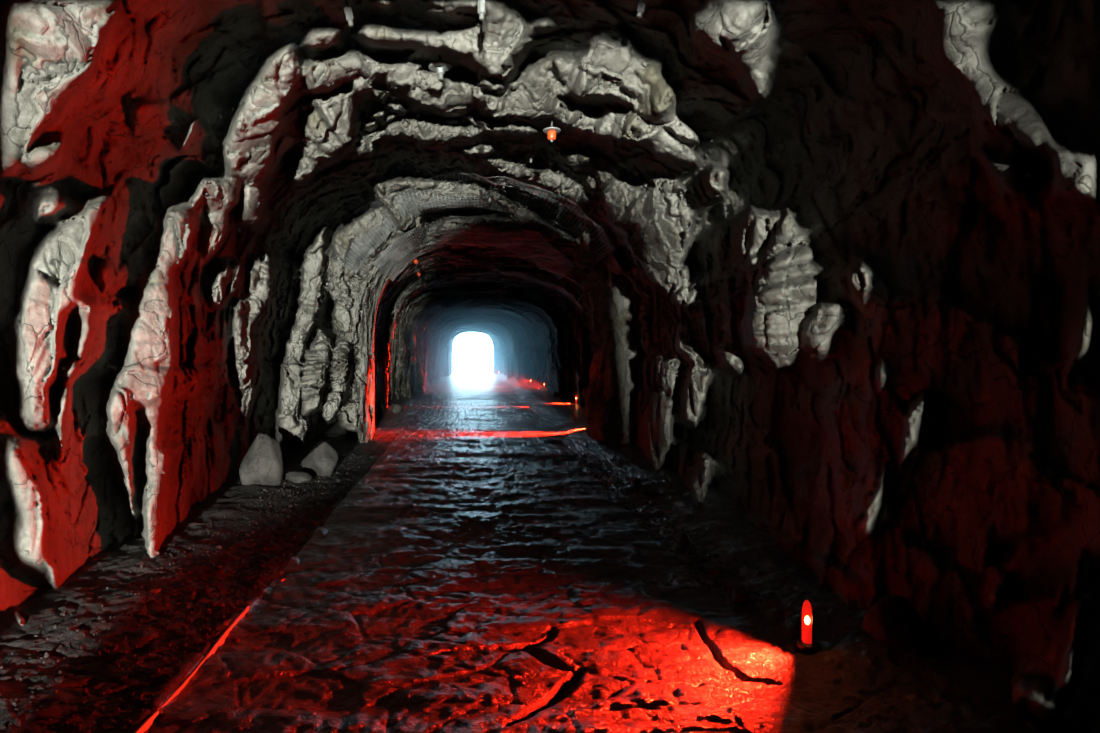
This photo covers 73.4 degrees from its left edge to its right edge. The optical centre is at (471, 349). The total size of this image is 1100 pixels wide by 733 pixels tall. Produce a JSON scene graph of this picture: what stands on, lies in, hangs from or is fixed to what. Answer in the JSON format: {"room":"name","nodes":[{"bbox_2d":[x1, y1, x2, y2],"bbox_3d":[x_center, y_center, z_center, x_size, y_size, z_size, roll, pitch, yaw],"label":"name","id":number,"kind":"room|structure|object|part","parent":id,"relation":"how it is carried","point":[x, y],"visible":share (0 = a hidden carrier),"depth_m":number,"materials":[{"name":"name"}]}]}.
{"room":"underground passage","nodes":[
{"label":"underground passage","id":0,"kind":"room"},
{"bbox_2d":[0,0,457,625],"bbox_3d":[-2.438,0.097,18.950,3.046,5.407,61.100,0,0,0],"label":"wall","id":1,"kind":"structure","parent":0,"point":[171,297],"depth_m":5.35,"materials":[{"name":"grey stone"}]},
{"bbox_2d":[155,0,785,334],"bbox_3d":[0.009,-2.009,18.944,4.636,1.998,61.130,0,0,1],"label":"ceiling","id":2,"kind":"structure","parent":0,"point":[361,106],"depth_m":6.22,"materials":[{"name":"grey stone"}]},
{"bbox_2d":[344,0,352,26],"bbox_3d":[-0.916,-2.578,5.306,0.126,0.481,0.054,0,0,21],"label":"bolt","id":3,"kind":"object","parent":2,"relation":"attached to","point":[348,10],"visible":1,"depth_m":5.28,"materials":[{"name":"grey metal"}]},
{"bbox_3d":[-0.878,-2.366,5.295,0.034,0.052,0.034,-12,-2,20],"label":"rod","id":4,"kind":"part","parent":3,"relation":"part of","materials":[{"name":"metal"}]},
{"bbox_2d":[429,55,451,79],"bbox_3d":[-0.260,-2.477,6.007,0.187,0.528,0.187,0,0,36],"label":"bolt","id":5,"kind":"object","parent":2,"relation":"attached to","point":[440,66],"visible":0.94,"depth_m":5.98,"materials":[{"name":"silver metal"}]},
{"bbox_3d":[-0.256,-2.244,6.004,0.039,0.060,0.039,-2,-2,-31],"label":"rod","id":6,"kind":"part","parent":5,"relation":"part of","materials":[{"name":"metal"}]},
{"bbox_3d":[-0.260,-2.322,6.007,0.189,0.018,0.189,-2,-2,-31],"label":"plate","id":7,"kind":"part","parent":5,"relation":"part of","materials":[{"name":"metal"}]},
{"bbox_2d":[324,173,614,273],"bbox_3d":[-0.134,-1.889,11.816,4.553,1.490,6.652,0,0,0],"label":"netting","id":8,"kind":"object","parent":2,"relation":"attached to","point":[451,174],"visible":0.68,"depth_m":10.55,"materials":[{"name":"grey metal"}]},
{"bbox_2d":[372,215,575,281],"bbox_3d":[0.899,-1.898,13.953,2.668,1.356,7.391,0,0,36],"label":"netting","id":9,"kind":"object","parent":2,"relation":"attached to","point":[376,262],"visible":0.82,"depth_m":12.43,"materials":[{"name":"grey metal"}]},
{"bbox_2d":[478,0,485,20],"bbox_3d":[0.061,-2.253,4.518,0.047,0.437,0.056,0,0,19],"label":"bolt","id":10,"kind":"object","parent":2,"relation":"attached to","point":[481,3],"visible":1,"depth_m":4.50,"materials":[{"name":"silver metal"}]},
{"bbox_3d":[0.060,-2.058,4.516,0.031,0.047,0.031,3,-3,-41],"label":"rod","id":11,"kind":"part","parent":10,"relation":"part of","materials":[{"name":"metal"}]},
{"bbox_2d":[530,146,533,162],"bbox_3d":[0.737,-2.498,8.659,0.126,0.584,0.044,0,0,-21],"label":"bolt","id":12,"kind":"object","parent":2,"relation":"attached to","point":[531,154],"visible":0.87,"depth_m":8.63,"materials":[{"name":"grey metal"}]},
{"bbox_2d":[543,118,560,141],"bbox_3d":[0.709,-2.280,6.513,0.154,0.861,0.155,0,0,21],"label":"lamp","id":13,"kind":"object","parent":2,"relation":"attached to","point":[551,131],"visible":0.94,"depth_m":6.48,"materials":[{"name":"orange glass"}]},
{"bbox_3d":[0.709,-1.951,6.513,0.156,0.015,0.156,-1,-3,44],"label":"plate","id":14,"kind":"part","parent":13,"relation":"part of","materials":[{"name":"metal"}]},
{"bbox_2d":[636,0,646,17],"bbox_3d":[1.121,-2.344,4.700,0.140,0.440,0.048,0,0,-16],"label":"bolt","id":15,"kind":"object","parent":2,"relation":"attached to","point":[642,3],"visible":1,"depth_m":4.67,"materials":[{"name":"grey metal"}]},
{"bbox_3d":[1.072,-2.150,4.689,0.031,0.047,0.031,16,-2,-16],"label":"rod","id":16,"kind":"part","parent":15,"relation":"part of","materials":[{"name":"metal"}]},
{"bbox_2d":[0,373,1089,732],"bbox_3d":[0.100,1.549,19.750,7.000,0.235,64.500,0,0,0],"label":"floor","id":17,"kind":"structure","parent":0,"point":[476,576],"depth_m":4.33,"materials":[{"name":"grey stone"}]},
{"bbox_2d":[145,588,161,592],"bbox_3d":[-2.010,1.520,4.609,0.080,0.025,0.160,0,0,21],"label":"stone","id":18,"kind":"object","parent":17,"relation":"on","point":[156,590],"visible":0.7,"depth_m":4.61,"materials":[{"name":"grey stone"}]},
{"bbox_2d":[134,606,248,732],"bbox_3d":[-1.372,1.606,3.350,0.041,0.088,2.300,0,0,0],"label":"edging strip","id":19,"kind":"object","parent":17,"relation":"on","point":[146,724],"visible":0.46,"depth_m":3.55,"materials":[{"name":"concrete"}]},
{"bbox_2d":[222,619,229,625],"bbox_3d":[-1.393,1.548,4.157,0.043,0.032,0.036,0,0,-25],"label":"stone","id":20,"kind":"object","parent":17,"relation":"on","point":[225,622],"visible":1,"depth_m":4.15,"materials":[{"name":"grey stone"}]},
{"bbox_2d":[239,433,282,485],"bbox_3d":[-2.374,1.305,8.239,0.466,0.739,0.380,0,0,-29],"label":"boulder","id":21,"kind":"object","parent":17,"relation":"on","point":[262,465],"visible":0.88,"depth_m":8.13,"materials":[{"name":"grey stone"}]},
{"bbox_2d":[275,431,298,446],"bbox_3d":[-2.868,1.321,11.476,0.406,0.597,0.432,0,0,-7],"label":"boulder","id":22,"kind":"object","parent":17,"relation":"on","point":[295,443],"visible":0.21,"depth_m":11.37,"materials":[{"name":"grey stone"}]},
{"bbox_2d":[283,472,311,483],"bbox_3d":[-2.032,1.506,8.621,0.400,0.173,0.266,0,0,44],"label":"boulder","id":23,"kind":"object","parent":17,"relation":"on","point":[296,477],"visible":0.76,"depth_m":8.51,"materials":[{"name":"grey stone"}]},
{"bbox_2d":[302,441,337,476],"bbox_3d":[-1.907,1.407,9.157,0.472,0.527,0.365,0,0,24],"label":"boulder","id":24,"kind":"object","parent":17,"relation":"on","point":[322,461],"visible":0.91,"depth_m":9.05,"materials":[{"name":"grey stone"}]},
{"bbox_2d":[0,453,776,732],"bbox_3d":[-0.223,1.543,6.798,4.174,0.203,8.413,0,0,0],"label":"gravel","id":25,"kind":"object","parent":17,"relation":"on","point":[17,722],"visible":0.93,"depth_m":4.66,"materials":[{"name":"grey gravel"}]},
{"bbox_2d":[390,403,402,413],"bbox_3d":[-1.922,1.514,18.626,0.326,0.317,0.262,0,0,-12],"label":"boulder","id":26,"kind":"object","parent":17,"relation":"on","point":[395,408],"visible":0.94,"depth_m":18.53,"materials":[{"name":"grey stone"}]},
{"bbox_2d":[634,477,640,487],"bbox_3d":[1.866,1.497,8.270,0.073,0.118,0.093,0,0,22],"label":"stone","id":27,"kind":"object","parent":17,"relation":"on","point":[637,481],"visible":1,"depth_m":8.24,"materials":[{"name":"black stone"}]},
{"bbox_2d":[679,534,689,547],"bbox_3d":[1.715,1.548,5.925,0.077,0.134,0.094,0,0,40],"label":"stone","id":28,"kind":"object","parent":17,"relation":"on","point":[684,541],"visible":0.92,"depth_m":5.90,"materials":[{"name":"grey stone"}]},
{"bbox_2d":[733,586,748,602],"bbox_3d":[1.698,1.553,4.643,0.091,0.086,0.170,0,0,41],"label":"stone","id":29,"kind":"object","parent":17,"relation":"on","point":[740,594],"visible":1,"depth_m":4.60,"materials":[{"name":"grey stone"}]},
{"bbox_2d":[797,600,816,650],"bbox_3d":[1.757,1.437,3.845,0.100,0.250,0.100,0,0,0],"label":"floor lamp","id":30,"kind":"object","parent":17,"relation":"on","point":[807,643],"visible":1,"depth_m":3.82,"materials":[{"name":"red glass"}]},
{"bbox_3d":[1.745,1.407,3.815,0.028,0.044,0.027,0,0,0],"label":"bulb","id":31,"kind":"part","parent":30,"relation":"part of","materials":[{"name":"white glass"}]},
{"bbox_2d":[811,605,814,644],"bbox_3d":[1.782,1.445,3.845,0.031,0.195,0.077,0,0,0],"label":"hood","id":32,"kind":"object","parent":30,"relation":"attached to","point":[812,607],"depth_m":3.81,"materials":[{"name":"plastic"}]},
{"bbox_2d":[861,595,931,654],"bbox_3d":[2.139,1.393,3.692,0.311,0.310,0.243,0,0,22],"label":"boulder","id":33,"kind":"object","parent":17,"relation":"on","point":[892,621],"visible":0.95,"depth_m":3.62,"materials":[{"name":"grey stone"}]},
{"bbox_2d":[486,0,1099,732],"bbox_3d":[2.267,0.127,18.950,2.714,5.346,61.100,0,0,0],"label":"wall","id":34,"kind":"structure","parent":0,"point":[863,262],"depth_m":3.97,"materials":[{"name":"grey stone"}]},
{"bbox_2d":[573,231,645,443],"bbox_3d":[2.469,-0.075,12.457,1.502,3.650,1.785,0,0,0],"label":"rock buttress","id":35,"kind":"object","parent":34,"relation":"attached to","point":[610,398],"visible":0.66,"depth_m":11.97,"materials":[{"name":"grey stone"}]}
]}

